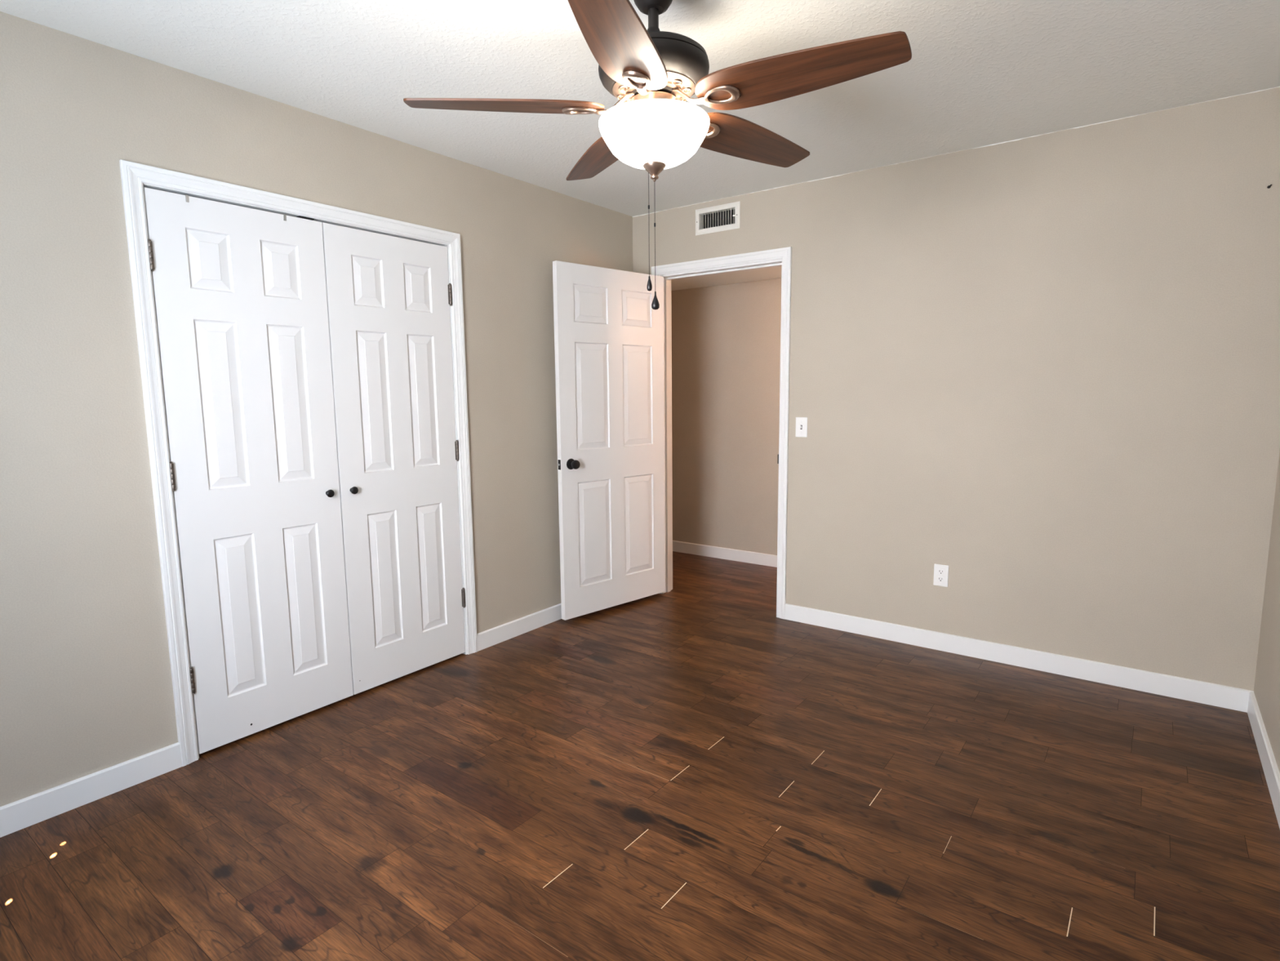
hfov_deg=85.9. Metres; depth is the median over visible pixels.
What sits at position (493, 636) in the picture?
baseboard
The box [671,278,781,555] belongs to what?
wall
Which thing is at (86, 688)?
wall
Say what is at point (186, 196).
hook
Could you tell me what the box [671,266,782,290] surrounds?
ceiling
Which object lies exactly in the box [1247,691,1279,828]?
baseboard
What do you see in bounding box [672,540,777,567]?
baseboard
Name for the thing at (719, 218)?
air vent
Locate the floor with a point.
(693, 771)
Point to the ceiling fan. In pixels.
(654, 72)
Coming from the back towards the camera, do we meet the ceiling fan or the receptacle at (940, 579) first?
the receptacle at (940, 579)
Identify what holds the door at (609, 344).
in the wall at (1043, 371)
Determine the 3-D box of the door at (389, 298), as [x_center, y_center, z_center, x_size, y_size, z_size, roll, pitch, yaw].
[-1.100,-0.084,3.194,0.065,2.028,0.630,5,9,36]
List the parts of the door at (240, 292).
knob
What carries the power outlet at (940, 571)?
attached to the wall at (1043, 371)
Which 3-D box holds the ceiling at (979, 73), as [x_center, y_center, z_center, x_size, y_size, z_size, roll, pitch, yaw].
[0.005,-1.413,1.841,3.420,0.106,4.335,5,9,36]
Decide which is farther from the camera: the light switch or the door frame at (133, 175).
the light switch
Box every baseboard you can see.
[0,742,182,837]
[476,603,561,651]
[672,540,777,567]
[784,603,1253,712]
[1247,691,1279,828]
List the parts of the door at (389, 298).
knob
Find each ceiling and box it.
[0,0,1279,217]
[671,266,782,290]
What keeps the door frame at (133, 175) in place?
attached to the wall at (86, 688)
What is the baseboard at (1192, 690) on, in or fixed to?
attached to the wall at (1043, 371)
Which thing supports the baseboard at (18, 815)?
attached to the wall at (86, 688)
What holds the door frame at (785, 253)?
attached to the wall at (1043, 371)
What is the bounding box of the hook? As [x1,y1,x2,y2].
[185,195,189,202]
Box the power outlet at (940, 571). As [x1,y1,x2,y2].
[933,563,948,586]
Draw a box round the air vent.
[695,201,740,235]
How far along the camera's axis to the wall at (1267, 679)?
2.59 m
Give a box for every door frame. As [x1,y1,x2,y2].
[119,160,477,766]
[651,246,791,618]
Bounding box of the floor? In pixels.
[0,551,1279,960]
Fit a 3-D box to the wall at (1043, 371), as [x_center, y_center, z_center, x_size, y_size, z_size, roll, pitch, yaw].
[0.747,0.076,4.141,4.755,3.460,0.115,5,9,36]
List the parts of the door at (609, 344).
latch plate, knob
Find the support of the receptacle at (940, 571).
attached to the power outlet at (940, 571)
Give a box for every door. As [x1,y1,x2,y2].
[143,187,353,754]
[321,222,465,694]
[552,260,665,620]
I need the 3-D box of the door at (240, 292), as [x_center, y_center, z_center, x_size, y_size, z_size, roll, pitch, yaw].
[-1.479,-0.015,2.690,0.065,2.028,0.630,5,9,36]
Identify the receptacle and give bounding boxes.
[937,568,944,574]
[937,576,944,582]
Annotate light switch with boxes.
[795,417,807,437]
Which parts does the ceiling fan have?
blade, blade, blade, pull chain, motor plate, lamp shade, pull chain, blade, blade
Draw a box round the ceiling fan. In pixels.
[403,0,911,310]
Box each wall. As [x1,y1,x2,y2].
[0,11,632,806]
[632,87,1279,690]
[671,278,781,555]
[1253,451,1279,772]

